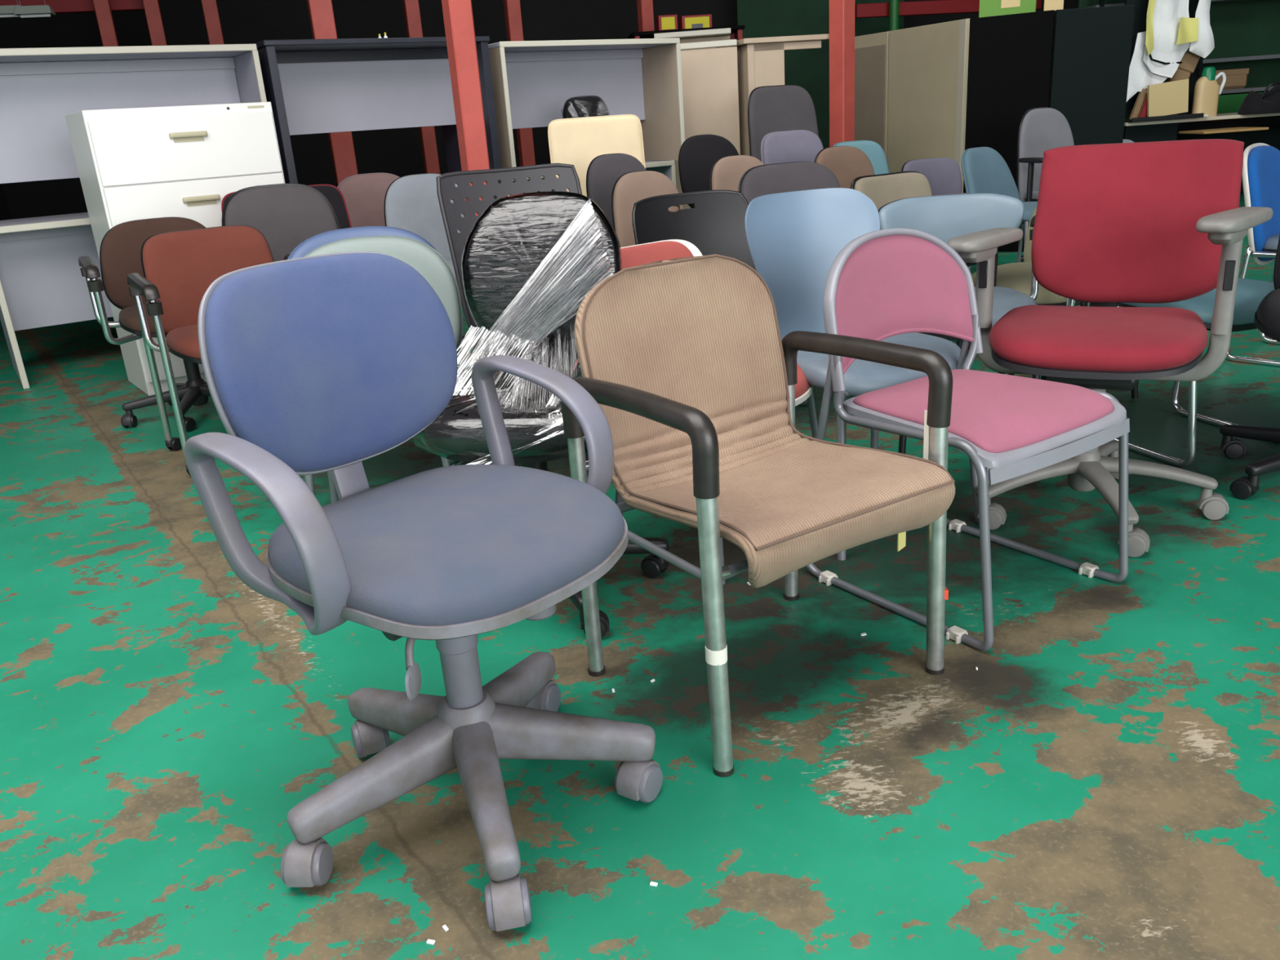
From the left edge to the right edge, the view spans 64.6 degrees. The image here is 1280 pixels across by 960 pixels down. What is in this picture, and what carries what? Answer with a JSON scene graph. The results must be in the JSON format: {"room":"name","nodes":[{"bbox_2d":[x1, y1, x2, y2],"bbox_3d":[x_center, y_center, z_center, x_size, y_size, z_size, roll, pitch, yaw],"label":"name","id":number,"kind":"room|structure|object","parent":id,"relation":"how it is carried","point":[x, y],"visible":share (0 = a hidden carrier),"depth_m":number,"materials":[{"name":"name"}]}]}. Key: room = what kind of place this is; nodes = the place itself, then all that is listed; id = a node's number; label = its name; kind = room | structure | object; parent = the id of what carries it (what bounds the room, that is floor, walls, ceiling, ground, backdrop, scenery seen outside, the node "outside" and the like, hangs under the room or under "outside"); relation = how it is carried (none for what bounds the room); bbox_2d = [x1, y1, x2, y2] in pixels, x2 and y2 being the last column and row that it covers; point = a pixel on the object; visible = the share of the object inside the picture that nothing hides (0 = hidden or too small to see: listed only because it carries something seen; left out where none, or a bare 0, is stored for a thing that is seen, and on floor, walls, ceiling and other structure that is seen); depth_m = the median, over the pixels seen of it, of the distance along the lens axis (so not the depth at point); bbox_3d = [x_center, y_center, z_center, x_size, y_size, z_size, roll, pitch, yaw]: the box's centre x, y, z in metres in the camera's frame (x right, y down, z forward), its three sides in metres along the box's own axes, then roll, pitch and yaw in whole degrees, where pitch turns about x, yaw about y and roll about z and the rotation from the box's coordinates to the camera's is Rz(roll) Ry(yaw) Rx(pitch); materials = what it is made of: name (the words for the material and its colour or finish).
{"room":"second-hand shop","nodes":[
{"label":"second-hand shop","id":0,"kind":"room"},
{"bbox_2d":[0,183,10,220],"bbox_3d":[-7.745,-1.807,4.369,0.200,3.600,16.200,-4,20,0],"label":"wall","id":1,"kind":"structure","parent":0,"point":[4,211],"depth_m":12.33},
{"bbox_2d":[0,0,1078,219],"bbox_3d":[0.394,-5.120,12.098,16.900,3.600,0.200,-4,20,0],"label":"wall","id":2,"kind":"structure","parent":0,"point":[397,152],"depth_m":11.85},
{"bbox_2d":[0,191,1279,959],"bbox_3d":[0.706,-0.650,4.986,16.900,0.100,16.600,-4,20,0],"label":"floor","id":3,"kind":"structure","parent":0,"point":[1104,784],"depth_m":1.84,"materials":[{"name":"green paint"}]},
{"bbox_2d":[0,212,112,389],"bbox_3d":[-2.685,-1.069,5.521,1.424,0.776,0.709,-16,23,-31],"label":"office desk","id":4,"kind":"object","parent":3,"relation":"on","point":[42,284],"visible":0.19,"depth_m":5.19,"materials":[{"name":"grey metal"}]},
{"bbox_2d":[0,44,266,183],"bbox_3d":[-2.933,-1.740,5.139,1.904,0.776,0.709,-16,23,-31],"label":"office desk","id":5,"kind":"object","parent":4,"relation":"on","point":[42,86],"visible":0.65,"depth_m":5.18,"materials":[{"name":"grey laminate"}]},
{"bbox_2d":[93,0,119,46],"bbox_3d":[-5.021,-3.810,9.775,0.130,3.400,0.130,-11,21,-19],"label":"steel post","id":6,"kind":"object","parent":3,"relation":"on","point":[102,7],"visible":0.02,"depth_m":9.54,"materials":[{"name":"red metal"}]},
{"bbox_2d":[0,0,160,13],"bbox_3d":[-5.859,-4.494,9.619,2.400,0.130,0.100,-9,20,-13],"label":"steel beam","id":7,"kind":"structure","parent":6,"relation":"attached to","point":[59,6],"depth_m":9.69,"materials":[{"name":"red metal"}]},
{"bbox_2d":[78,217,210,431],"bbox_3d":[-1.895,-0.659,4.181,0.626,0.798,0.585,-15,22,-28],"label":"chair","id":8,"kind":"object","parent":3,"relation":"on","point":[120,249],"visible":0.38,"depth_m":4.15,"materials":[{"name":"brown fabric"}]},
{"bbox_2d":[142,0,167,45],"bbox_3d":[-4.563,-3.842,9.775,0.130,3.400,0.130,-11,21,-19],"label":"steel post","id":9,"kind":"object","parent":3,"relation":"on","point":[152,9],"visible":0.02,"depth_m":9.55,"materials":[{"name":"red metal"}]},
{"bbox_2d":[64,102,284,395],"bbox_3d":[-2.116,-1.121,4.854,0.800,1.245,0.492,-17,24,-33],"label":"filing cabinet","id":10,"kind":"object","parent":3,"relation":"on","point":[133,163],"visible":0.49,"depth_m":4.54,"materials":[{"name":"white metal"}]},
{"bbox_2d":[126,225,290,475],"bbox_3d":[-1.450,-0.499,3.663,0.609,0.783,0.537,-16,23,-30],"label":"chair","id":11,"kind":"object","parent":3,"relation":"on","point":[179,268],"visible":0.4,"depth_m":3.65,"materials":[{"name":"orange fabric"}]},
{"bbox_2d":[200,0,224,44],"bbox_3d":[-4.022,-3.880,9.775,0.130,3.400,0.130,-11,21,-19],"label":"steel post","id":12,"kind":"object","parent":3,"relation":"on","point":[210,8],"visible":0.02,"depth_m":9.55,"materials":[{"name":"red metal"}]},
{"bbox_2d":[222,182,340,262],"bbox_3d":[-1.337,-0.697,4.019,0.601,0.903,0.599,-13,22,-24],"label":"chair","id":13,"kind":"object","parent":3,"relation":"on","point":[286,215],"visible":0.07,"depth_m":4.09,"materials":[{"name":"grey fabric"}]},
{"bbox_2d":[221,184,351,228],"bbox_3d":[-1.513,-0.858,4.559,0.565,0.872,0.518,-12,21,-23],"label":"chair","id":14,"kind":"object","parent":3,"relation":"on","point":[335,196],"visible":0.09,"depth_m":4.67,"materials":[{"name":"black fabric"}]},
{"bbox_2d":[306,0,358,186],"bbox_3d":[-2.241,-3.101,7.230,0.155,3.400,0.155,-11,21,-19],"label":"steel post","id":15,"kind":"object","parent":3,"relation":"on","point":[321,13],"visible":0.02,"depth_m":7.36,"materials":[{"name":"red metal"}]},
{"bbox_2d":[337,173,399,227],"bbox_3d":[-1.364,-1.215,5.528,0.577,0.874,0.574,-12,21,-23],"label":"chair","id":16,"kind":"object","parent":3,"relation":"on","point":[363,194],"visible":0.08,"depth_m":5.57,"materials":[{"name":"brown fabric"}]},
{"bbox_2d":[287,226,478,464],"bbox_3d":[-0.812,-0.393,3.241,0.527,0.784,0.493,-12,21,-23],"label":"chair","id":17,"kind":"object","parent":3,"relation":"on","point":[317,241],"visible":0.05,"depth_m":3.27,"materials":[{"name":"blue fabric"}]},
{"bbox_2d":[303,235,462,502],"bbox_3d":[-0.685,-0.210,2.669,0.469,0.806,0.447,-6,20,-5],"label":"chair","id":18,"kind":"object","parent":3,"relation":"on","point":[430,264],"visible":0.12,"depth_m":2.70,"materials":[{"name":"green plastic"}]},
{"bbox_2d":[402,0,439,173],"bbox_3d":[-2.137,-4.012,9.775,0.130,3.400,0.130,-11,21,-19],"label":"steel post","id":19,"kind":"object","parent":3,"relation":"on","point":[411,7],"visible":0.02,"depth_m":9.92,"materials":[{"name":"red metal"}]},
{"bbox_2d":[184,251,662,931],"bbox_3d":[-0.316,0.124,1.539,0.597,0.881,0.609,13,26,40],"label":"chair","id":20,"kind":"object","parent":3,"relation":"on","point":[333,362],"visible":1,"depth_m":1.53,"materials":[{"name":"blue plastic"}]},
{"bbox_2d":[383,173,480,355],"bbox_3d":[-0.927,-0.981,4.774,0.577,0.879,0.578,-12,21,-21],"label":"chair","id":21,"kind":"object","parent":3,"relation":"on","point":[411,203],"visible":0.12,"depth_m":4.82,"materials":[{"name":"grey fabric"}]},
{"bbox_2d":[441,0,499,378],"bbox_3d":[-0.749,-2.069,4.027,0.096,3.400,0.096,-14,22,-25],"label":"steel post","id":22,"kind":"object","parent":3,"relation":"on","point":[458,17],"visible":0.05,"depth_m":4.15,"materials":[{"name":"red metal"}]},
{"bbox_2d":[435,163,582,466],"bbox_3d":[-0.297,-0.492,3.187,0.477,0.939,0.525,-12,21,-23],"label":"chair","id":23,"kind":"object","parent":3,"relation":"on","point":[446,191],"visible":0.2,"depth_m":3.21,"materials":[{"name":"grey plastic"}]},
{"bbox_2d":[503,0,535,166],"bbox_3d":[-1.185,-4.078,9.775,0.130,3.400,0.130,-11,21,-19],"label":"steel post","id":24,"kind":"object","parent":3,"relation":"on","point":[513,15],"visible":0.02,"depth_m":9.68,"materials":[{"name":"red metal"}]},
{"bbox_2d":[412,191,668,637],"bbox_3d":[-0.256,-0.174,2.327,0.599,0.907,0.576,-1,20,9],"label":"chair","id":25,"kind":"object","parent":3,"relation":"on","point":[530,261],"visible":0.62,"depth_m":2.37,"materials":[{"name":"black plastic"}]},
{"bbox_2d":[493,160,675,199],"bbox_3d":[-0.470,-1.762,7.038,1.304,0.776,0.709,-16,23,-31],"label":"office desk","id":26,"kind":"object","parent":3,"relation":"on","point":[667,168],"visible":0.15,"depth_m":6.98,"materials":[{"name":"grey laminate"}]},
{"bbox_2d":[488,38,684,168],"bbox_3d":[-0.456,-2.465,6.707,1.324,0.766,0.709,-16,23,-31],"label":"office desk","id":27,"kind":"object","parent":26,"relation":"on","point":[532,81],"visible":0.61,"depth_m":6.72,"materials":[{"name":"grey laminate"}]},
{"bbox_2d":[560,95,610,118],"bbox_3d":[-0.228,-1.747,6.285,0.578,1.219,0.591,-11,21,-19],"label":"chair","id":28,"kind":"object","parent":3,"relation":"on","point":[580,106],"visible":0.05,"depth_m":6.29,"materials":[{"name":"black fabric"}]},
{"bbox_2d":[547,114,645,196],"bbox_3d":[-0.152,-1.389,5.458,0.528,1.086,0.518,-9,20,-13],"label":"chair","id":29,"kind":"object","parent":3,"relation":"on","point":[575,141],"visible":0.16,"depth_m":5.51,"materials":[{"name":"beige plastic"}]},
{"bbox_2d":[586,153,646,226],"bbox_3d":[0.006,-1.117,4.934,0.577,0.906,0.578,-13,22,-24],"label":"chair","id":30,"kind":"object","parent":3,"relation":"on","point":[603,171],"visible":0.04,"depth_m":4.96,"materials":[{"name":"grey fabric"}]},
{"bbox_2d":[636,0,654,31],"bbox_3d":[0.073,-4.166,9.775,0.120,3.400,0.120,-11,21,-19],"label":"steel post","id":31,"kind":"object","parent":3,"relation":"on","point":[645,7],"visible":0.02,"depth_m":9.63,"materials":[{"name":"red metal"}]},
{"bbox_2d":[611,170,684,247],"bbox_3d":[0.141,-0.910,4.423,0.577,0.839,0.578,-13,22,-24],"label":"chair","id":32,"kind":"object","parent":3,"relation":"on","point":[630,188],"visible":0.07,"depth_m":4.45,"materials":[{"name":"beige fabric"}]},
{"bbox_2d":[627,25,745,39],"bbox_3d":[0.467,-3.212,9.431,1.000,1.783,0.450,-6,20,-5],"label":"storage shelf","id":33,"kind":"object","parent":3,"relation":"on","point":[737,28],"visible":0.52,"depth_m":8.95,"materials":[{"name":"black metal"}]},
{"bbox_2d":[655,14,677,31],"bbox_3d":[0.240,-4.102,9.110,0.170,0.130,0.204,-6,20,-5],"label":"carton","id":34,"kind":"object","parent":33,"relation":"on","point":[667,22],"visible":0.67,"depth_m":9.02,"materials":[{"name":"yellow cardboard"}]},
{"bbox_2d":[678,13,711,29],"bbox_3d":[0.498,-4.104,9.114,0.270,0.130,0.208,-6,20,-5],"label":"carton","id":35,"kind":"object","parent":33,"relation":"on","point":[695,21],"visible":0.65,"depth_m":9.02,"materials":[{"name":"yellow cardboard"}]},
{"bbox_2d":[691,23,702,28],"bbox_3d":[0.511,-4.047,9.026,0.100,0.035,0.003,-6,20,-5],"label":"print","id":36,"kind":"object","parent":35,"relation":"attached to","point":[693,25],"depth_m":9.02,"materials":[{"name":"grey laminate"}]},
{"bbox_2d":[653,27,730,50],"bbox_3d":[0.482,-2.865,8.569,0.617,1.695,0.350,-3,20,4],"label":"countertop","id":37,"kind":"structure","parent":3,"relation":"on","point":[717,34],"depth_m":8.14,"materials":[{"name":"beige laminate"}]},
{"bbox_2d":[426,582,977,944],"bbox_3d":[0.039,0.458,1.840,1.136,0.003,0.603,-20,25,-38],"label":"flakes","id":38,"kind":"object","parent":3,"relation":"on","point":[445,927],"visible":0.96,"depth_m":1.47,"materials":[{"name":"paint"}]},
{"bbox_2d":[674,39,740,208],"bbox_3d":[0.424,-2.358,7.389,0.615,1.535,0.060,-2,20,6],"label":"cabinet","id":39,"kind":"object","parent":3,"relation":"on","point":[709,76],"visible":0.41,"depth_m":7.22,"materials":[{"name":"beige metal"}]},
{"bbox_2d":[680,39,737,49],"bbox_3d":[0.375,-3.061,7.140,0.615,0.040,0.060,-2,20,7],"label":"countertop","id":40,"kind":"structure","parent":39,"relation":"on","point":[700,45],"depth_m":7.10,"materials":[{"name":"beige"}]},
{"bbox_2d":[678,133,738,208],"bbox_3d":[0.521,-1.565,6.036,0.578,0.946,0.582,-12,21,-23],"label":"chair","id":41,"kind":"object","parent":3,"relation":"on","point":[698,153],"visible":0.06,"depth_m":6.06,"materials":[{"name":"black fabric"}]},
{"bbox_2d":[615,239,818,584],"bbox_3d":[0.171,-0.208,2.577,0.432,0.751,0.480,-20,25,-37],"label":"chair","id":42,"kind":"object","parent":3,"relation":"on","point":[633,255],"visible":0.04,"depth_m":2.59,"materials":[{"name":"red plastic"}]},
{"bbox_2d":[631,190,810,423],"bbox_3d":[0.287,-0.587,3.550,0.478,0.798,0.490,-12,21,-23],"label":"chair","id":43,"kind":"object","parent":3,"relation":"on","point":[715,224],"visible":0.38,"depth_m":3.64,"materials":[{"name":"black plastic"}]},
{"bbox_2d":[709,155,764,191],"bbox_3d":[0.632,-1.216,5.177,0.577,0.848,0.574,-13,22,-24],"label":"chair","id":44,"kind":"object","parent":3,"relation":"on","point":[726,172],"visible":0.06,"depth_m":5.21,"materials":[{"name":"beige fabric"}]},
{"bbox_2d":[561,253,955,777],"bbox_3d":[0.219,0.008,1.891,0.565,0.794,0.556,-16,23,-30],"label":"lounge armchair","id":45,"kind":"object","parent":3,"relation":"on","point":[690,370],"visible":0.97,"depth_m":1.89,"materials":[{"name":"beige fabric"}]},
{"bbox_2d":[715,33,829,155],"bbox_3d":[0.983,-2.526,7.764,0.660,1.538,0.930,-8,20,-11],"label":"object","id":46,"kind":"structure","parent":3,"relation":"on","point":[760,60],"depth_m":7.15,"materials":[{"name":"beige laminate"}]},
{"bbox_2d":[715,33,829,48],"bbox_3d":[0.964,-3.190,7.388,0.660,0.035,0.660,-8,20,-11],"label":"countertop","id":47,"kind":"structure","parent":46,"relation":"on","point":[743,42],"depth_m":7.09,"materials":[{"name":"beige laminate"}]},
{"bbox_2d":[746,84,818,161],"bbox_3d":[1.044,-1.986,6.722,0.623,1.210,0.588,-11,21,-19],"label":"chair","id":48,"kind":"object","parent":3,"relation":"on","point":[780,108],"visible":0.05,"depth_m":6.74,"materials":[{"name":"grey fabric"}]},
{"bbox_2d":[737,161,839,405],"bbox_3d":[0.684,-0.783,3.933,0.475,0.854,0.533,-12,21,-21],"label":"chair","id":49,"kind":"object","parent":3,"relation":"on","point":[757,181],"visible":0.15,"depth_m":3.97,"materials":[{"name":"grey fabric"}]},
{"bbox_2d":[760,129,823,164],"bbox_3d":[0.955,-1.474,5.703,0.462,0.941,0.515,-11,21,-19],"label":"chair","id":50,"kind":"object","parent":3,"relation":"on","point":[797,145],"visible":0.23,"depth_m":5.72,"materials":[{"name":"purple fabric"}]},
{"bbox_2d":[829,0,854,146],"bbox_3d":[1.405,-3.289,7.041,0.131,3.400,0.131,-20,25,-37],"label":"steel post","id":51,"kind":"object","parent":3,"relation":"on","point":[842,12],"visible":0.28,"depth_m":7.14,"materials":[{"name":"red metal"}]},
{"bbox_2d":[813,146,875,188],"bbox_3d":[1.167,-1.275,5.227,0.577,0.856,0.570,-12,21,-23],"label":"chair","id":52,"kind":"object","parent":3,"relation":"on","point":[847,163],"visible":0.06,"depth_m":5.29,"materials":[{"name":"fabric"}]},
{"bbox_2d":[832,140,888,174],"bbox_3d":[1.437,-1.615,6.146,0.462,0.848,0.514,-13,22,-24],"label":"chair","id":53,"kind":"object","parent":3,"relation":"on","point":[874,152],"visible":0.17,"depth_m":6.22,"materials":[{"name":"teal fabric"}]},
{"bbox_2d":[744,187,979,560],"bbox_3d":[0.559,-0.314,2.660,0.462,0.844,0.529,-12,21,-23],"label":"shell chair","id":54,"kind":"object","parent":3,"relation":"on","point":[794,238],"visible":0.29,"depth_m":2.72,"materials":[{"name":"blue plastic"}]},
{"bbox_2d":[854,31,889,160],"bbox_3d":[2.183,-3.140,9.133,0.412,1.620,0.574,-13,21,-24],"label":"panel","id":55,"kind":"object","parent":3,"relation":"on","point":[871,51],"visible":0.32,"depth_m":8.84,"materials":[{"name":"metal"}]},
{"bbox_2d":[888,0,898,31],"bbox_3d":[2.654,-4.738,10.592,0.100,3.590,0.100,-4,20,0],"label":"drain pipe","id":56,"kind":"object","parent":3,"relation":"on","point":[893,4],"visible":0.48,"depth_m":10.52,"materials":[{"name":"green metal"}]},
{"bbox_2d":[854,0,1041,18],"bbox_3d":[3.300,-5.052,10.815,2.200,0.130,0.100,-9,20,-13],"label":"steel beam","id":57,"kind":"structure","parent":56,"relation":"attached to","point":[938,6],"depth_m":10.69,"materials":[{"name":"red metal"}]},
{"bbox_2d":[850,170,976,342],"bbox_3d":[1.235,-0.945,4.431,0.476,0.755,0.530,-15,22,-28],"label":"chair","id":58,"kind":"object","parent":3,"relation":"on","point":[882,189],"visible":0.16,"depth_m":4.48,"materials":[{"name":"beige fabric"}]},
{"bbox_2d":[887,18,969,192],"bbox_3d":[2.528,-2.936,8.492,0.414,1.620,0.902,-13,21,-24],"label":"partition panel","id":59,"kind":"object","parent":3,"relation":"on","point":[928,64],"visible":0.51,"depth_m":8.28,"materials":[{"name":"metal"}]},
{"bbox_2d":[901,157,966,195],"bbox_3d":[1.927,-1.666,6.414,0.462,0.701,0.498,-9,20,-13],"label":"chair","id":60,"kind":"object","parent":3,"relation":"on","point":[943,175],"visible":0.24,"depth_m":6.49,"materials":[{"name":"purple fabric"}]},
{"bbox_2d":[805,227,1129,650],"bbox_3d":[0.712,-0.140,2.229,0.502,0.781,0.554,-16,23,-31],"label":"chair","id":61,"kind":"object","parent":3,"relation":"on","point":[882,284],"visible":0.9,"depth_m":2.21,"materials":[{"name":"pink fabric"}]},
{"bbox_2d":[877,193,1075,453],"bbox_3d":[1.006,-0.499,3.219,0.586,0.759,0.510,-3,20,4],"label":"armchair","id":62,"kind":"object","parent":3,"relation":"on","point":[944,217],"visible":0.34,"depth_m":3.25,"materials":[{"name":"blue fabric"}]},
{"bbox_2d":[960,146,1037,271],"bbox_3d":[2.064,-1.434,5.606,0.462,0.785,0.597,-15,22,-28],"label":"chair","id":63,"kind":"object","parent":3,"relation":"on","point":[984,171],"visible":0.31,"depth_m":5.66,"materials":[{"name":"blue fabric"}]},
{"bbox_2d":[963,9,1055,252],"bbox_3d":[2.587,-2.412,7.110,0.530,1.550,0.350,6,22,26],"label":"storage cabinet","id":64,"kind":"object","parent":3,"relation":"on","point":[1010,56],"visible":0.48,"depth_m":6.84,"materials":[{"name":"black metal"}]},
{"bbox_2d":[978,0,1036,17],"bbox_3d":[2.491,-3.236,6.853,0.366,0.184,0.166,4,21,21],"label":"box","id":65,"kind":"object","parent":64,"relation":"on","point":[987,8],"visible":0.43,"depth_m":6.80,"materials":[{"name":"green"}]},
{"bbox_2d":[1044,0,1063,10],"bbox_3d":[2.752,-3.210,6.726,0.126,0.184,0.166,4,21,21],"label":"box","id":66,"kind":"object","parent":64,"relation":"on","point":[1049,5],"visible":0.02,"depth_m":6.67,"materials":[{"name":"brown cardboard"}]},
{"bbox_2d":[1016,106,1074,262],"bbox_3d":[2.615,-1.790,6.231,0.623,0.963,0.583,-10,20,-17],"label":"chair","id":67,"kind":"object","parent":3,"relation":"on","point":[1041,130],"visible":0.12,"depth_m":6.28,"materials":[{"name":"grey fabric"}]},
{"bbox_2d":[956,207,1137,398],"bbox_3d":[1.452,-0.621,3.570,0.504,0.696,0.502,-20,25,-37],"label":"chair","id":68,"kind":"object","parent":3,"relation":"on","point":[1015,276],"visible":0.15,"depth_m":3.47,"materials":[{"name":"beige fabric"}]},
{"bbox_2d":[1048,4,1134,145],"bbox_3d":[3.028,-2.362,6.881,0.529,1.550,0.031,-5,20,-4],"label":"screen","id":69,"kind":"object","parent":3,"relation":"on","point":[1092,46],"visible":0.52,"depth_m":6.74,"materials":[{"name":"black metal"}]},
{"bbox_2d":[946,138,1273,557],"bbox_3d":[1.165,-0.364,2.574,0.658,0.914,0.600,12,25,37],"label":"chair","id":70,"kind":"object","parent":3,"relation":"on","point":[1154,222],"visible":0.84,"depth_m":2.56,"materials":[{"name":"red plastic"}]},
{"bbox_2d":[1122,138,1134,142],"bbox_3d":[3.662,-2.160,7.489,0.577,0.680,0.560,-7,20,-9],"label":"chair","id":71,"kind":"object","parent":3,"relation":"on","point":[1124,140],"visible":0.02,"depth_m":7.59,"materials":[{"name":"grey fabric"}]},
{"bbox_2d":[1077,0,1279,119],"bbox_3d":[5.510,-3.966,9.637,2.600,2.400,0.426,-4,20,0],"label":"shelving","id":72,"kind":"object","parent":3,"relation":"on","point":[1246,33],"visible":0.2,"depth_m":9.71,"materials":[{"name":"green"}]},
{"bbox_2d":[1201,68,1248,89],"bbox_3d":[5.520,-3.820,9.679,0.460,0.175,0.245,-4,20,0],"label":"cardboard box","id":73,"kind":"object","parent":72,"relation":"on","point":[1235,78],"visible":0.53,"depth_m":9.57,"materials":[{"name":"brown cardboard"}]},
{"bbox_2d":[1111,277,1279,466],"bbox_3d":[1.661,-0.489,3.057,0.432,0.759,0.506,-10,20,-17],"label":"chair","id":74,"kind":"object","parent":3,"relation":"on","point":[1250,293],"visible":0.18,"depth_m":2.88,"materials":[{"name":"teal plastic"}]},
{"bbox_2d":[1123,111,1279,191],"bbox_3d":[5.413,-2.914,9.159,2.300,0.752,1.095,-4,20,0],"label":"desk","id":75,"kind":"object","parent":3,"relation":"on","point":[1250,129],"visible":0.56,"depth_m":8.92,"materials":[{"name":"beige metal"}]},
{"bbox_2d":[1124,0,1200,119],"bbox_3d":[4.550,-3.938,8.691,0.700,1.550,0.233,-4,20,0],"label":"rack","id":76,"kind":"object","parent":75,"relation":"on","point":[1140,6],"visible":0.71,"depth_m":8.79,"materials":[{"name":"green metal"}]},
{"bbox_2d":[1126,31,1167,102],"bbox_3d":[4.415,-3.567,8.766,0.400,0.630,0.090,-4,20,0],"label":"paper","id":77,"kind":"object","parent":76,"relation":"hanging from","point":[1140,76],"visible":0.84,"depth_m":8.77,"materials":[{"name":"white paper"}]},
{"bbox_2d":[1145,0,1155,55],"bbox_3d":[4.305,-3.887,8.549,0.120,0.570,0.060,-15,22,-27],"label":"paper","id":78,"kind":"object","parent":76,"relation":"hanging from","point":[1149,39],"visible":1,"depth_m":8.57,"materials":[{"name":"yellow paper"}]},
{"bbox_2d":[1142,0,1191,77],"bbox_3d":[4.506,-3.850,8.615,0.420,0.810,0.089,-4,20,0],"label":"paper","id":79,"kind":"object","parent":76,"relation":"hanging from","point":[1167,14],"visible":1,"depth_m":8.63,"materials":[{"name":"white paper"}]},
{"bbox_2d":[1176,17,1198,44],"bbox_3d":[4.623,-3.808,8.579,0.204,0.220,0.073,-8,20,-11],"label":"paper","id":80,"kind":"object","parent":76,"relation":"hanging from","point":[1188,31],"visible":1,"depth_m":8.58,"materials":[{"name":"yellow paper"}]},
{"bbox_2d":[1189,0,1214,57],"bbox_3d":[4.791,-3.925,8.562,0.200,0.670,0.086,-4,20,0],"label":"paper","id":81,"kind":"object","parent":76,"relation":"hanging from","point":[1204,46],"visible":1,"depth_m":8.58,"materials":[{"name":"white paper"}]},
{"bbox_2d":[1124,112,1204,122],"bbox_3d":[4.562,-3.182,8.897,0.620,0.037,0.300,-4,20,0],"label":"paper tray","id":82,"kind":"object","parent":75,"relation":"on","point":[1191,115],"visible":0.88,"depth_m":8.76,"materials":[{"name":"black plastic"}]},
{"bbox_2d":[1129,87,1147,119],"bbox_3d":[4.352,-3.281,8.839,0.130,0.271,0.036,-4,20,0],"label":"file","id":83,"kind":"object","parent":82,"relation":"on","point":[1141,95],"visible":0.8,"depth_m":8.82,"materials":[{"name":"cardboard"}]},
{"bbox_2d":[1137,93,1147,117],"bbox_3d":[4.403,-3.268,8.792,0.130,0.271,0.036,-4,20,0],"label":"file","id":84,"kind":"object","parent":82,"relation":"on","point":[1143,113],"visible":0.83,"depth_m":8.80,"materials":[{"name":"red paint"}]},
{"bbox_2d":[1146,79,1188,116],"bbox_3d":[4.552,-3.289,8.735,0.362,0.298,0.036,-4,20,0],"label":"file","id":85,"kind":"object","parent":82,"relation":"on","point":[1169,98],"visible":1,"depth_m":8.72,"materials":[{"name":"brown"}]},
{"bbox_2d":[1166,49,1200,115],"bbox_3d":[4.699,-3.520,8.911,0.369,0.618,0.135,-4,20,0],"label":"cardboard box","id":86,"kind":"object","parent":82,"relation":"on","point":[1189,60],"visible":0.29,"depth_m":8.81,"materials":[{"name":"cardboard"}]},
{"bbox_2d":[1191,66,1226,117],"bbox_3d":[4.977,-3.390,8.844,0.258,0.410,0.110,-4,20,0],"label":"detergent jug","id":87,"kind":"object","parent":75,"relation":"on","point":[1206,92],"visible":0.95,"depth_m":8.81,"materials":[{"name":"brown plastic"}]},
{"bbox_2d":[1237,81,1279,115],"bbox_3d":[5.485,-3.316,8.777,0.520,0.250,0.340,-4,20,0],"label":"bag","id":88,"kind":"object","parent":75,"relation":"on","point":[1255,103],"visible":1,"depth_m":8.72,"materials":[{"name":"fabric"}]},
{"bbox_2d":[1219,235,1279,499],"bbox_3d":[1.889,-0.405,2.625,0.620,0.860,0.618,9,23,33],"label":"chair","id":89,"kind":"object","parent":3,"relation":"on","point":[1267,316],"visible":1,"depth_m":2.68,"materials":[{"name":"black plastic"}]},
{"bbox_2d":[1226,142,1279,366],"bbox_3d":[2.576,-0.864,3.856,0.434,0.810,0.546,-20,25,-37],"label":"chair","id":90,"kind":"object","parent":3,"relation":"on","point":[1261,161],"visible":0.87,"depth_m":3.84,"materials":[{"name":"blue fabric"}]},
{"bbox_3d":[-1.611,-1.430,6.327,1.254,0.777,0.709,-16,23,-31],"label":"office desk","id":91,"kind":"object","parent":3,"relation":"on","visible":0},
{"bbox_2d":[253,35,501,183],"bbox_3d":[-1.585,-2.143,5.982,1.300,0.794,0.710,-16,23,-31],"label":"office desk","id":92,"kind":"object","parent":91,"relation":"on","point":[337,85],"visible":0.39,"depth_m":5.94,"materials":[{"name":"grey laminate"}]},
{"bbox_2d":[736,0,904,148],"bbox_3d":[2.057,-5.035,11.533,1.885,3.590,0.050,-4,20,0],"label":"wall","id":93,"kind":"structure","parent":0,"point":[807,68],"depth_m":11.48,"materials":[{"name":"green paint"}]},
{"bbox_3d":[0.463,-4.129,3.751,16.900,0.100,16.600,-4,20,0],"label":"ceiling","id":94,"kind":"structure","parent":0,"visible":0},
{"bbox_2d":[0,0,20,17],"bbox_3d":[-5.667,-4.738,8.795,0.300,1.316,0.180,-9,20,-14],"label":"ceiling lamp","id":95,"kind":"object","parent":94,"relation":"hanging from","point":[5,11],"visible":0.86,"depth_m":8.96,"materials":[{"name":"grey metal"}]},
{"bbox_2d":[13,0,55,17],"bbox_3d":[-5.424,-4.747,8.797,0.300,1.332,0.180,-9,20,-14],"label":"ceiling lamp","id":96,"kind":"object","parent":94,"relation":"hanging from","point":[42,11],"visible":1,"depth_m":8.96,"materials":[{"name":"grey metal"}]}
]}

